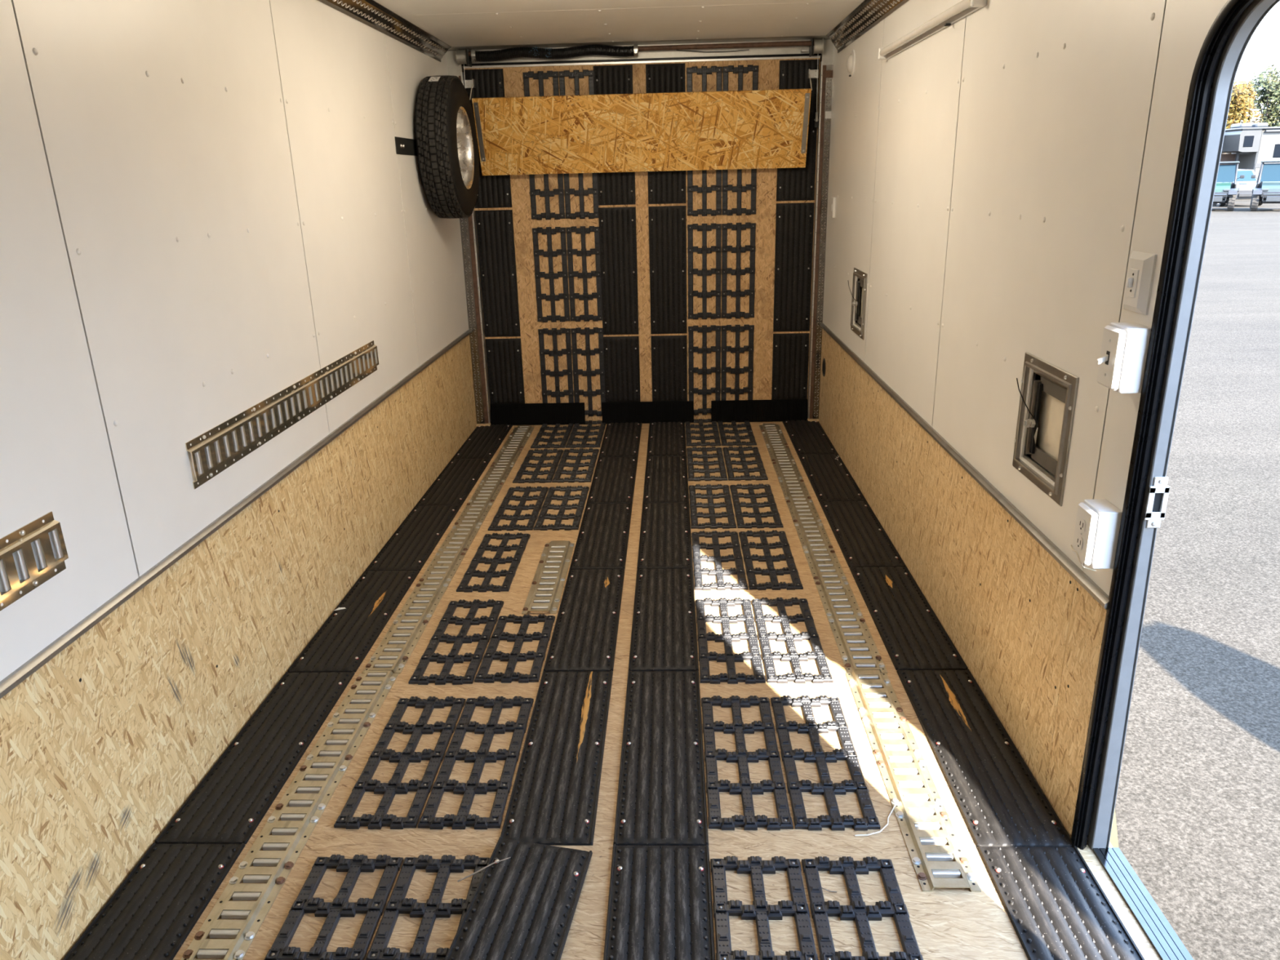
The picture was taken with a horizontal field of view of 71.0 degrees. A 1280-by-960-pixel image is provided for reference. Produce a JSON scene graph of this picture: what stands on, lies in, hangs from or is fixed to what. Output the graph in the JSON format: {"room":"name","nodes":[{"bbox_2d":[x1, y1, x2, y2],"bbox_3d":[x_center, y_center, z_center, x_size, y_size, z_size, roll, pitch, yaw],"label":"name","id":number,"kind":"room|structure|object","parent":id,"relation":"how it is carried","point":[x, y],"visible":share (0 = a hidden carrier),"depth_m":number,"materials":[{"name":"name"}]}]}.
{"room":"cargo space","nodes":[
{"label":"cargo space","id":0,"kind":"room"},
{"bbox_2d":[0,0,476,959],"bbox_3d":[-1.184,-0.272,2.192,0.076,2.380,6.850,-1,19,2],"label":"wall","id":1,"kind":"structure","parent":0,"point":[207,206],"depth_m":2.25,"materials":[{"name":"paint"}]},
{"bbox_2d":[0,511,68,610],"bbox_3d":[-1.190,0.364,1.086,0.013,0.124,1.523,-1,19,2],"label":"rail","id":2,"kind":"object","parent":1,"relation":"attached to","point":[35,545],"visible":1,"depth_m":1.71,"materials":[{"name":"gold metal"}]},
{"bbox_2d":[185,340,378,488],"bbox_3d":[-1.124,-0.278,3.022,0.013,0.124,1.523,-1,19,2],"label":"rail","id":3,"kind":"object","parent":1,"relation":"attached to","point":[211,447],"visible":1,"depth_m":2.77,"materials":[{"name":"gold metal"}]},
{"bbox_2d":[317,0,431,52],"bbox_3d":[-1.102,-1.781,3.311,0.067,0.074,2.432,-1,19,2],"label":"trim","id":4,"kind":"structure","parent":1,"relation":"attached to","point":[371,13],"depth_m":3.80,"materials":[{"name":"metal"}]},
{"bbox_2d":[394,136,417,155],"bbox_3d":[-1.069,-1.620,4.373,0.050,0.074,0.672,-1,19,2],"label":"bracket","id":5,"kind":"object","parent":1,"relation":"attached to","point":[405,146],"visible":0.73,"depth_m":4.21,"materials":[{"name":"metal"}]},
{"bbox_2d":[415,75,479,218],"bbox_3d":[-0.984,-1.707,4.627,0.193,0.689,0.690,-1,19,2],"label":"wheel","id":6,"kind":"object","parent":5,"relation":"attached to","point":[446,140],"visible":1,"depth_m":4.39,"materials":[{"name":"rubber"}]},
{"bbox_2d":[446,50,491,426],"bbox_3d":[-1.012,-1.371,5.356,0.085,2.160,0.105,-1,19,2],"label":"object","id":7,"kind":"structure","parent":1,"relation":"attached to","point":[468,225],"depth_m":5.44,"materials":[{"name":"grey metal"}]},
{"bbox_2d":[373,0,864,46],"bbox_3d":[-0.123,-1.378,1.784,2.253,0.094,6.850,-1,19,2],"label":"ceiling","id":8,"kind":"structure","parent":0,"point":[455,23],"depth_m":4.13,"materials":[{"name":"white"}]},
{"bbox_2d":[447,35,830,423],"bbox_3d":[0.011,-1.343,5.290,2.233,2.380,0.242,-1,19,2],"label":"wall","id":9,"kind":"structure","parent":0,"point":[773,51],"depth_m":4.98,"materials":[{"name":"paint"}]},
{"bbox_2d":[455,38,823,66],"bbox_3d":[-0.006,-2.357,4.946,2.009,0.088,0.104,-1,19,2],"label":"spring","id":10,"kind":"object","parent":9,"relation":"attached to","point":[816,46],"visible":1,"depth_m":4.92,"materials":[{"name":"brown metal"}]},
{"bbox_2d":[464,55,820,421],"bbox_3d":[0.028,-1.357,5.358,1.996,2.083,0.053,-1,19,2],"label":"door","id":11,"kind":"structure","parent":9,"relation":"in","point":[764,218],"depth_m":5.36,"materials":[{"name":"brown wood"}]},
{"bbox_2d":[465,79,475,88],"bbox_3d":[-0.961,-2.230,5.049,0.059,0.044,0.050,-1,19,2],"label":"bracket","id":12,"kind":"object","parent":11,"relation":"attached to","point":[468,83],"visible":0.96,"depth_m":5.06,"materials":[{"name":"metal"}]},
{"bbox_3d":[-0.936,-2.159,4.985,0.007,0.099,0.132,-1,19,2],"label":"cord","id":13,"kind":"object","parent":12,"relation":"attached to","visible":0},
{"bbox_2d":[471,88,811,175],"bbox_3d":[0.009,-1.937,5.017,1.850,0.403,0.142,-1,19,2],"label":"board","id":14,"kind":"object","parent":13,"relation":"hanging from","point":[753,129],"visible":1,"depth_m":5.01,"materials":[{"name":"wood"}]},
{"bbox_2d":[464,68,511,208],"bbox_3d":[-0.873,-1.958,5.170,0.221,0.748,0.012,-1,19,2],"label":"rubber mat","id":15,"kind":"object","parent":11,"relation":"attached to","point":[494,191],"visible":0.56,"depth_m":5.23,"materials":[{"name":"rubber"}]},
{"bbox_2d":[475,209,520,337],"bbox_3d":[-0.855,-1.237,5.412,0.221,0.748,0.012,-1,19,2],"label":"rubber mat","id":16,"kind":"object","parent":11,"relation":"attached to","point":[495,228],"visible":1,"depth_m":5.41,"materials":[{"name":"rubber"}]},
{"bbox_2d":[484,337,524,404],"bbox_3d":[-0.841,-0.674,5.601,0.221,0.415,0.012,-1,19,2],"label":"rubber mat","id":17,"kind":"object","parent":11,"relation":"attached to","point":[504,356],"visible":1,"depth_m":5.60,"materials":[{"name":"rubber"}]},
{"bbox_2d":[489,402,585,425],"bbox_3d":[-0.644,-0.415,5.651,0.596,0.136,0.021,-1,19,2],"label":"flap","id":18,"kind":"object","parent":11,"relation":"attached to","point":[514,414],"visible":1,"depth_m":5.65,"materials":[{"name":"rubber"}]},
{"bbox_2d":[532,226,569,322],"bbox_3d":[-0.534,-1.231,5.400,0.199,0.560,0.018,-1,19,2],"label":"grid","id":19,"kind":"object","parent":11,"relation":"attached to","point":[548,231],"visible":1,"depth_m":5.39,"materials":[{"name":"black plastic"}]},
{"bbox_2d":[537,328,573,403],"bbox_3d":[-0.520,-0.664,5.590,0.199,0.560,0.018,-1,19,2],"label":"grid","id":20,"kind":"object","parent":11,"relation":"attached to","point":[555,353],"visible":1,"depth_m":5.57,"materials":[{"name":"black plastic"}]},
{"bbox_2d":[565,226,602,321],"bbox_3d":[-0.332,-1.234,5.392,0.199,0.560,0.018,-1,19,2],"label":"grid","id":21,"kind":"object","parent":11,"relation":"attached to","point":[583,230],"visible":1,"depth_m":5.39,"materials":[{"name":"black plastic"}]},
{"bbox_2d":[570,327,605,416],"bbox_3d":[-0.318,-0.667,5.583,0.199,0.560,0.018,-1,19,2],"label":"grid","id":22,"kind":"object","parent":11,"relation":"attached to","point":[587,331],"visible":1,"depth_m":5.57,"materials":[{"name":"black plastic"}]},
{"bbox_2d":[592,64,635,205],"bbox_3d":[-0.145,-1.967,5.142,0.221,0.748,0.012,-1,19,2],"label":"rubber mat","id":23,"kind":"object","parent":11,"relation":"attached to","point":[614,188],"visible":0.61,"depth_m":5.20,"materials":[{"name":"rubber"}]},
{"bbox_2d":[598,206,639,334],"bbox_3d":[-0.127,-1.245,5.384,0.221,0.748,0.012,-1,19,2],"label":"rubber mat","id":24,"kind":"object","parent":11,"relation":"attached to","point":[617,225],"visible":1,"depth_m":5.38,"materials":[{"name":"rubber"}]},
{"bbox_2d":[603,336,640,402],"bbox_3d":[-0.113,-0.683,5.573,0.221,0.415,0.012,-1,19,2],"label":"rubber mat","id":25,"kind":"object","parent":11,"relation":"attached to","point":[621,353],"visible":1,"depth_m":5.57,"materials":[{"name":"rubber"}]},
{"bbox_2d":[601,400,693,423],"bbox_3d":[0.049,-0.423,5.624,0.574,0.136,0.021,-1,19,2],"label":"flap","id":26,"kind":"object","parent":11,"relation":"attached to","point":[682,411],"visible":1,"depth_m":5.62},
{"bbox_2d":[645,62,685,204],"bbox_3d":[0.150,-1.970,5.130,0.221,0.748,0.012,-1,19,2],"label":"rubber mat","id":27,"kind":"object","parent":11,"relation":"attached to","point":[667,187],"visible":0.54,"depth_m":5.19,"materials":[{"name":"rubber"}]},
{"bbox_2d":[648,205,687,333],"bbox_3d":[0.168,-1.249,5.373,0.221,0.748,0.012,-1,19,2],"label":"rubber mat","id":28,"kind":"object","parent":11,"relation":"attached to","point":[667,224],"visible":1,"depth_m":5.37,"materials":[{"name":"rubber"}]},
{"bbox_2d":[650,335,687,401],"bbox_3d":[0.182,-0.686,5.562,0.221,0.415,0.012,-1,19,2],"label":"rubber mat","id":29,"kind":"object","parent":11,"relation":"attached to","point":[668,353],"visible":1,"depth_m":5.56,"materials":[{"name":"rubber"}]},
{"bbox_2d":[687,222,721,319],"bbox_3d":[0.386,-1.242,5.365,0.199,0.560,0.018,-1,19,2],"label":"grid","id":30,"kind":"object","parent":11,"relation":"attached to","point":[704,228],"visible":1,"depth_m":5.36,"materials":[{"name":"black plastic"}]},
{"bbox_2d":[688,324,720,414],"bbox_3d":[0.400,-0.675,5.555,0.199,0.560,0.018,-1,19,2],"label":"grid","id":31,"kind":"object","parent":11,"relation":"attached to","point":[704,329],"visible":1,"depth_m":5.54,"materials":[{"name":"black plastic"}]},
{"bbox_2d":[720,324,754,400],"bbox_3d":[0.601,-0.678,5.548,0.199,0.560,0.018,-1,19,2],"label":"grid","id":32,"kind":"object","parent":11,"relation":"attached to","point":[737,349],"visible":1,"depth_m":5.53,"materials":[{"name":"black plastic"}]},
{"bbox_2d":[721,222,755,319],"bbox_3d":[0.587,-1.245,5.357,0.199,0.560,0.018,-1,19,2],"label":"grid","id":33,"kind":"object","parent":11,"relation":"attached to","point":[738,227],"visible":1,"depth_m":5.35,"materials":[{"name":"black plastic"}]},
{"bbox_2d":[711,399,807,422],"bbox_3d":[0.744,-0.432,5.598,0.598,0.136,0.021,-1,19,2],"label":"flap","id":34,"kind":"object","parent":11,"relation":"attached to","point":[728,411],"visible":1,"depth_m":5.59,"materials":[{"name":"rubber"}]},
{"bbox_2d":[771,333,809,399],"bbox_3d":[0.927,-0.696,5.534,0.221,0.415,0.012,-1,19,2],"label":"rubber mat","id":35,"kind":"object","parent":11,"relation":"attached to","point":[790,354],"visible":1,"depth_m":5.53,"materials":[{"name":"rubber"}]},
{"bbox_2d":[773,202,814,331],"bbox_3d":[0.913,-1.258,5.344,0.221,0.748,0.012,-1,19,2],"label":"rubber mat","id":36,"kind":"object","parent":11,"relation":"attached to","point":[794,222],"visible":1,"depth_m":5.34,"materials":[{"name":"rubber"}]},
{"bbox_2d":[776,59,819,200],"bbox_3d":[0.895,-1.979,5.102,0.221,0.748,0.012,-1,19,2],"label":"rubber mat","id":37,"kind":"object","parent":11,"relation":"attached to","point":[797,184],"visible":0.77,"depth_m":5.13,"materials":[{"name":"rubber"}]},
{"bbox_2d":[173,421,1160,959],"bbox_3d":[-0.024,0.733,2.492,2.226,0.050,6.750,-1,19,2],"label":"floor","id":38,"kind":"structure","parent":0,"point":[947,923],"depth_m":2.25,"materials":[{"name":"wood"}]},
{"bbox_2d":[62,842,245,959],"bbox_3d":[-1.049,0.976,1.746,0.221,0.012,0.768,-1,19,2],"label":"rubber mat","id":39,"kind":"object","parent":38,"relation":"on","point":[151,914],"visible":1,"depth_m":1.93,"materials":[{"name":"rubber"}]},
{"bbox_2d":[154,671,355,844],"bbox_3d":[-1.024,0.730,2.477,0.221,0.012,0.768,-1,19,2],"label":"rubber mat","id":40,"kind":"object","parent":38,"relation":"on","point":[231,801],"visible":1,"depth_m":2.39,"materials":[{"name":"rubber"}]},
{"bbox_2d":[180,670,399,959],"bbox_3d":[-0.847,0.849,2.109,0.126,0.013,1.523,-1,19,2],"label":"rail","id":41,"kind":"object","parent":38,"relation":"on","point":[282,849],"visible":1,"depth_m":2.14,"materials":[{"name":"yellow metal"}]},
{"bbox_2d":[263,854,403,959],"bbox_3d":[-0.648,0.949,1.789,0.199,0.018,0.560,-1,19,2],"label":"grid","id":42,"kind":"object","parent":38,"relation":"on","point":[304,903],"visible":1,"depth_m":1.90,"materials":[{"name":"black plastic"}]},
{"bbox_2d":[287,569,419,672],"bbox_3d":[-0.999,0.483,3.210,0.221,0.012,0.768,-1,19,2],"label":"rubber mat","id":43,"kind":"object","parent":38,"relation":"on","point":[341,644],"visible":1,"depth_m":3.13,"materials":[{"name":"rubber"}]},
{"bbox_2d":[333,696,466,829],"bbox_3d":[-0.627,0.739,2.413,0.199,0.018,0.560,-1,19,2],"label":"grid","id":44,"kind":"object","parent":38,"relation":"on","point":[423,788],"visible":1,"depth_m":2.37,"materials":[{"name":"black plastic"}]},
{"bbox_2d":[365,504,461,571],"bbox_3d":[-0.975,0.240,3.931,0.221,0.012,0.746,-1,19,2],"label":"rubber mat","id":45,"kind":"object","parent":38,"relation":"on","point":[411,544],"visible":1,"depth_m":3.87,"materials":[{"name":"rubber"}]},
{"bbox_2d":[364,854,489,959],"bbox_3d":[-0.446,0.946,1.782,0.199,0.018,0.560,-1,19,2],"label":"grid","id":46,"kind":"object","parent":38,"relation":"on","point":[433,908],"visible":0.93,"depth_m":1.90,"materials":[{"name":"black plastic"}]},
{"bbox_2d":[361,425,534,673],"bbox_3d":[-0.770,0.135,4.228,0.126,0.013,2.945,-1,19,2],"label":"rail","id":47,"kind":"object","parent":38,"relation":"on","point":[396,654],"visible":1,"depth_m":3.58,"materials":[{"name":"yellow metal"}]},
{"bbox_2d":[416,457,491,506],"bbox_3d":[-0.950,0.000,4.641,0.221,0.012,0.746,-1,19,2],"label":"rubber mat","id":48,"kind":"object","parent":38,"relation":"on","point":[452,486],"visible":1,"depth_m":4.59,"materials":[{"name":"rubber"}]},
{"bbox_2d":[408,599,503,684],"bbox_3d":[-0.606,0.532,3.025,0.199,0.018,0.560,-1,19,2],"label":"grid","id":49,"kind":"object","parent":38,"relation":"on","point":[428,655],"visible":1,"depth_m":2.99,"materials":[{"name":"black plastic"}]},
{"bbox_2d":[417,696,533,829],"bbox_3d":[-0.424,0.736,2.405,0.199,0.018,0.560,-1,19,2],"label":"grid","id":50,"kind":"object","parent":38,"relation":"on","point":[442,784],"visible":1,"depth_m":2.36,"materials":[{"name":"black plastic"}]},
{"bbox_2d":[452,423,512,459],"bbox_3d":[-0.926,-0.239,5.352,0.221,0.012,0.748,-1,19,2],"label":"rubber mat","id":51,"kind":"object","parent":38,"relation":"on","point":[484,442],"visible":0.99,"depth_m":5.29,"materials":[{"name":"rubber"}]},
{"bbox_2d":[456,532,530,592],"bbox_3d":[-0.585,0.324,3.642,0.199,0.018,0.560,-1,19,2],"label":"grid","id":52,"kind":"object","parent":38,"relation":"on","point":[471,571],"visible":1,"depth_m":3.62,"materials":[{"name":"black plastic"}]},
{"bbox_2d":[474,613,555,683],"bbox_3d":[-0.405,0.547,2.965,0.199,0.018,0.430,-1,19,2],"label":"grid","id":53,"kind":"object","parent":38,"relation":"on","point":[509,675],"visible":1,"depth_m":2.92,"materials":[{"name":"black plastic"}]},
{"bbox_2d":[488,485,548,531],"bbox_3d":[-0.565,0.127,4.228,0.199,0.018,0.560,-1,19,2],"label":"grid","id":54,"kind":"object","parent":38,"relation":"on","point":[500,515],"visible":1,"depth_m":4.21,"materials":[{"name":"black plastic"}]},
{"bbox_2d":[444,836,592,959],"bbox_3d":[-0.280,0.957,1.699,0.221,0.024,0.768,2,19,9],"label":"rubber mat","id":55,"kind":"object","parent":38,"relation":"on","point":[522,906],"visible":1,"depth_m":1.88,"materials":[{"name":"rubber"}]},
{"bbox_2d":[512,448,563,483],"bbox_3d":[-0.544,-0.082,4.848,0.199,0.018,0.560,-1,19,2],"label":"grid","id":56,"kind":"object","parent":38,"relation":"on","point":[540,464],"visible":1,"depth_m":4.83,"materials":[{"name":"black plastic"}]},
{"bbox_2d":[521,540,574,613],"bbox_3d":[-0.350,0.368,3.505,0.126,0.013,0.650,-1,19,2],"label":"rail","id":57,"kind":"object","parent":38,"relation":"on","point":[557,553],"visible":1,"depth_m":3.46,"materials":[{"name":"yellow metal"}]},
{"bbox_2d":[500,670,613,845],"bbox_3d":[-0.207,0.720,2.446,0.221,0.012,0.768,-1,19,2],"label":"rubber mat","id":58,"kind":"object","parent":38,"relation":"on","point":[553,801],"visible":0.98,"depth_m":2.36,"materials":[{"name":"rubber"}]},
{"bbox_2d":[533,485,589,530],"bbox_3d":[-0.362,0.124,4.221,0.199,0.018,0.560,-1,19,2],"label":"grid","id":59,"kind":"object","parent":38,"relation":"on","point":[539,526],"visible":1,"depth_m":4.20,"materials":[{"name":"black plastic"}]},
{"bbox_2d":[542,568,625,671],"bbox_3d":[-0.182,0.473,3.179,0.221,0.012,0.768,-1,19,2],"label":"rubber mat","id":60,"kind":"object","parent":38,"relation":"on","point":[584,635],"visible":1,"depth_m":3.10,"materials":[{"name":"rubber"}]},
{"bbox_2d":[569,502,632,569],"bbox_3d":[-0.158,0.230,3.900,0.221,0.012,0.746,-1,19,2],"label":"rubber mat","id":61,"kind":"object","parent":38,"relation":"on","point":[602,540],"visible":1,"depth_m":3.84,"materials":[{"name":"rubber"}]},
{"bbox_2d":[586,456,638,504],"bbox_3d":[-0.133,-0.009,4.610,0.221,0.012,0.746,-1,19,2],"label":"rubber mat","id":62,"kind":"object","parent":38,"relation":"on","point":[613,482],"visible":1,"depth_m":4.55,"materials":[{"name":"rubber"}]},
{"bbox_2d":[598,422,641,457],"bbox_3d":[-0.109,-0.249,5.321,0.221,0.012,0.748,-1,19,2],"label":"rubber mat","id":63,"kind":"object","parent":38,"relation":"on","point":[621,439],"visible":1,"depth_m":5.26,"materials":[{"name":"rubber"}]},
{"bbox_2d":[603,844,715,959],"bbox_3d":[0.036,0.963,1.705,0.221,0.012,0.768,-1,19,2],"label":"rubber mat","id":64,"kind":"object","parent":38,"relation":"on","point":[660,908],"visible":1,"depth_m":1.89,"materials":[{"name":"rubber"}]},
{"bbox_2d":[613,670,708,845],"bbox_3d":[0.060,0.717,2.436,0.221,0.012,0.768,-1,19,2],"label":"rubber mat","id":65,"kind":"object","parent":38,"relation":"on","point":[661,796],"visible":1,"depth_m":2.35,"materials":[{"name":"rubber"}]},
{"bbox_2d":[628,567,698,671],"bbox_3d":[0.086,0.470,3.169,0.221,0.012,0.768,-1,19,2],"label":"rubber mat","id":66,"kind":"object","parent":38,"relation":"on","point":[664,636],"visible":1,"depth_m":3.09,"materials":[{"name":"rubber"}]},
{"bbox_2d":[636,502,693,568],"bbox_3d":[0.110,0.227,3.889,0.221,0.012,0.746,-1,19,2],"label":"rubber mat","id":67,"kind":"object","parent":38,"relation":"on","point":[665,536],"visible":1,"depth_m":3.83,"materials":[{"name":"rubber"}]},
{"bbox_2d":[642,455,688,503],"bbox_3d":[0.134,-0.013,4.600,0.221,0.012,0.746,-1,19,2],"label":"rubber mat","id":68,"kind":"object","parent":38,"relation":"on","point":[666,479],"visible":1,"depth_m":4.55,"materials":[{"name":"rubber"}]},
{"bbox_2d":[646,422,686,457],"bbox_3d":[0.159,-0.252,5.311,0.221,0.012,0.748,-1,19,2],"label":"rubber mat","id":69,"kind":"object","parent":38,"relation":"on","point":[664,438],"visible":1,"depth_m":5.25,"materials":[{"name":"rubber"}]},
{"bbox_2d":[688,484,736,528],"bbox_3d":[0.332,0.116,4.194,0.199,0.018,0.560,-1,19,2],"label":"grid","id":70,"kind":"object","parent":38,"relation":"on","point":[726,495],"visible":1,"depth_m":4.17,"materials":[{"name":"black plastic"}]},
{"bbox_2d":[691,530,747,590],"bbox_3d":[0.312,0.314,3.608,0.199,0.018,0.560,-1,19,2],"label":"grid","id":71,"kind":"object","parent":38,"relation":"on","point":[718,571],"visible":1,"depth_m":3.59,"materials":[{"name":"black plastic"}]},
{"bbox_2d":[695,597,765,684],"bbox_3d":[0.291,0.521,2.991,0.199,0.018,0.560,-1,19,2],"label":"grid","id":72,"kind":"object","parent":38,"relation":"on","point":[729,657],"visible":1,"depth_m":2.96,"materials":[{"name":"black plastic"}]},
{"bbox_2d":[722,445,768,480],"bbox_3d":[0.557,-0.095,4.806,0.199,0.018,0.560,-1,19,2],"label":"grid","id":73,"kind":"object","parent":38,"relation":"on","point":[760,468],"visible":1,"depth_m":4.79,"materials":[{"name":"black plastic"}]},
{"bbox_2d":[701,695,793,830],"bbox_3d":[0.270,0.728,2.378,0.199,0.018,0.560,-1,19,2],"label":"grid","id":74,"kind":"object","parent":38,"relation":"on","point":[748,821],"visible":1,"depth_m":2.33,"materials":[{"name":"black plastic"}]},
{"bbox_2d":[729,483,783,528],"bbox_3d":[0.536,0.114,4.186,0.199,0.018,0.560,-1,19,2],"label":"grid","id":75,"kind":"object","parent":38,"relation":"on","point":[774,513],"visible":1,"depth_m":4.17,"materials":[{"name":"black plastic"}]},
{"bbox_2d":[710,856,817,959],"bbox_3d":[0.249,0.938,1.755,0.199,0.018,0.560,-1,19,2],"label":"grid","id":76,"kind":"object","parent":38,"relation":"on","point":[760,911],"visible":1,"depth_m":1.87,"materials":[{"name":"black plastic"}]},
{"bbox_2d":[738,529,803,590],"bbox_3d":[0.516,0.311,3.600,0.199,0.018,0.560,-1,19,2],"label":"grid","id":77,"kind":"object","parent":38,"relation":"on","point":[783,543],"visible":1,"depth_m":3.58,"materials":[{"name":"black plastic"}]},
{"bbox_2d":[751,597,833,683],"bbox_3d":[0.495,0.519,2.983,0.199,0.018,0.560,-1,19,2],"label":"grid","id":78,"kind":"object","parent":38,"relation":"on","point":[818,655],"visible":1,"depth_m":2.95,"materials":[{"name":"black plastic"}]},
{"bbox_2d":[782,419,837,454],"bbox_3d":[0.988,-0.262,5.279,0.221,0.012,0.748,-1,19,2],"label":"rubber mat","id":79,"kind":"object","parent":38,"relation":"on","point":[807,437],"visible":0.98,"depth_m":5.22,"materials":[{"name":"rubber"}]},
{"bbox_2d":[759,422,887,672],"bbox_3d":[0.748,0.123,4.152,0.126,0.013,2.925,-1,19,2],"label":"rail","id":80,"kind":"object","parent":38,"relation":"on","point":[853,649],"visible":1,"depth_m":3.49,"materials":[{"name":"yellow metal"}]},
{"bbox_2d":[770,695,880,831],"bbox_3d":[0.474,0.725,2.371,0.199,0.018,0.560,-1,19,2],"label":"grid","id":81,"kind":"object","parent":38,"relation":"on","point":[833,820],"visible":1,"depth_m":2.33,"materials":[{"name":"black plastic"}]},
{"bbox_2d":[797,453,866,502],"bbox_3d":[0.964,-0.023,4.568,0.221,0.012,0.746,-1,19,2],"label":"rubber mat","id":82,"kind":"object","parent":38,"relation":"on","point":[830,481],"visible":1,"depth_m":4.51,"materials":[{"name":"rubber"}]},
{"bbox_2d":[801,856,923,959],"bbox_3d":[0.453,0.935,1.747,0.199,0.018,0.560,-1,19,2],"label":"grid","id":83,"kind":"object","parent":38,"relation":"on","point":[857,911],"visible":1,"depth_m":1.86,"materials":[{"name":"black plastic"}]},
{"bbox_2d":[819,500,905,567],"bbox_3d":[0.940,0.217,3.858,0.221,0.012,0.746,-1,19,2],"label":"rubber mat","id":84,"kind":"object","parent":38,"relation":"on","point":[862,540],"visible":1,"depth_m":3.80,"materials":[{"name":"rubber"}]},
{"bbox_2d":[849,565,968,670],"bbox_3d":[0.915,0.460,3.137,0.221,0.012,0.768,-1,19,2],"label":"rubber mat","id":85,"kind":"object","parent":38,"relation":"on","point":[913,637],"visible":1,"depth_m":3.06,"materials":[{"name":"rubber"}]},
{"bbox_2d":[845,670,981,892],"bbox_3d":[0.682,0.733,2.342,0.126,0.013,0.892,-1,19,2],"label":"rail","id":86,"kind":"object","parent":38,"relation":"on","point":[931,855],"visible":1,"depth_m":2.23,"materials":[{"name":"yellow metal"}]},
{"bbox_2d":[896,669,1071,847],"bbox_3d":[0.890,0.707,2.404,0.221,0.012,0.768,-1,19,2],"label":"rubber mat","id":87,"kind":"object","parent":38,"relation":"on","point":[1000,801],"visible":1,"depth_m":2.31,"materials":[{"name":"rubber"}]},
{"bbox_2d":[977,845,1144,959],"bbox_3d":[0.865,0.953,1.673,0.221,0.012,0.768,-1,19,2],"label":"rubber mat","id":88,"kind":"object","parent":38,"relation":"on","point":[1055,906],"visible":1,"depth_m":1.87,"materials":[{"name":"rubber"}]},
{"bbox_2d":[818,0,1227,839],"bbox_3d":[0.995,-0.364,2.087,0.066,2.240,6.850,-1,19,2],"label":"wall","id":89,"kind":"structure","parent":0,"point":[996,179],"depth_m":2.46,"materials":[{"name":"paint"}]},
{"bbox_2d":[807,39,833,422],"bbox_3d":[1.054,-1.396,5.277,0.067,2.160,0.105,-1,19,2],"label":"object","id":90,"kind":"structure","parent":89,"relation":"attached to","point":[826,66],"depth_m":5.22,"materials":[{"name":"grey metal"}]},
{"bbox_2d":[840,0,909,42],"bbox_3d":[0.970,-1.799,3.234,0.067,0.090,2.432,-1,19,2],"label":"trim","id":91,"kind":"structure","parent":89,"relation":"attached to","point":[868,13],"depth_m":3.93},
{"bbox_2d":[877,0,986,59],"bbox_3d":[0.982,-1.558,3.121,0.042,0.049,1.234,-1,19,2],"label":"strip light","id":92,"kind":"object","parent":89,"relation":"attached to","point":[963,8],"visible":1,"depth_m":2.97,"materials":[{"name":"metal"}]},
{"bbox_2d":[1012,351,1079,506],"bbox_3d":[0.979,-0.133,2.190,0.072,0.305,0.310,-1,19,2],"label":"hatch","id":93,"kind":"object","parent":89,"relation":"attached to","point":[1049,423],"visible":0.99,"depth_m":2.20,"materials":[{"name":"metal"}]},
{"bbox_2d":[1071,498,1122,571],"bbox_3d":[0.943,0.118,1.861,0.063,0.137,0.081,-1,19,2],"label":"power outlet","id":94,"kind":"object","parent":89,"relation":"attached to","point":[1098,522],"visible":1,"depth_m":1.83,"materials":[{"name":"white plastic"}]},
{"bbox_2d":[1096,322,1151,393],"bbox_3d":[0.927,-0.237,1.738,0.078,0.124,0.081,-1,19,2],"label":"toggle switch","id":95,"kind":"object","parent":89,"relation":"attached to","point":[1122,362],"visible":1,"depth_m":1.71,"materials":[{"name":"white plastic"}]},
{"bbox_2d":[1123,250,1156,315],"bbox_3d":[0.951,-0.380,1.727,0.026,0.112,0.086,-1,19,2],"label":"light switch","id":96,"kind":"object","parent":89,"relation":"attached to","point":[1141,268],"visible":1,"depth_m":1.71,"materials":[{"name":"white plastic"}]},
{"bbox_2d":[1070,0,1279,959],"bbox_3d":[0.997,0.156,1.370,0.100,1.810,0.910,-1,19,2],"label":"door frame","id":97,"kind":"structure","parent":89,"relation":"in","point":[1224,46],"depth_m":1.72,"materials":[{"name":"metal"}]},
{"label":"outside","id":98,"kind":"structure","parent":0,"visible":0},
{"bbox_2d":[1115,198,1279,959],"bbox_3d":[21.323,-11.147,37.748,220.000,0.001,200.000,-1,19,2],"label":"ground","id":99,"kind":"structure","parent":98,"point":[1197,803],"depth_m":3.88,"materials":[{"name":"asphalt"}]},
{"bbox_2d":[1221,78,1262,154],"bbox_3d":[46.232,-26.908,69.925,4.308,8.220,4.972,-1,19,2],"label":"tree","id":100,"kind":"object","parent":99,"relation":"on","point":[1240,104],"visible":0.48,"depth_m":68.56,"materials":[{"name":"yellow plant"}]},
{"bbox_2d":[1219,122,1279,178],"bbox_3d":[38.150,-18.352,51.503,9.320,4.100,2.769,-1,19,2],"label":"camper","id":101,"kind":"object","parent":99,"relation":"on","point":[1249,144],"visible":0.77,"depth_m":50.34,"materials":[{"name":"white"}]},
{"bbox_2d":[1246,62,1279,127],"bbox_3d":[55.275,-31.044,78.414,7.666,10.221,6.875,-1,19,2],"label":"tree","id":102,"kind":"object","parent":99,"relation":"on","point":[1270,90],"visible":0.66,"depth_m":77.60,"materials":[{"name":"green plant"}]},
{"bbox_2d":[1249,160,1279,211],"bbox_3d":[27.459,-12.718,38.758,1.920,2.055,3.255,10,22,31],"label":"truck","id":103,"kind":"object","parent":99,"relation":"on","point":[1268,190],"visible":1,"depth_m":38.22,"materials":[{"name":"white"}]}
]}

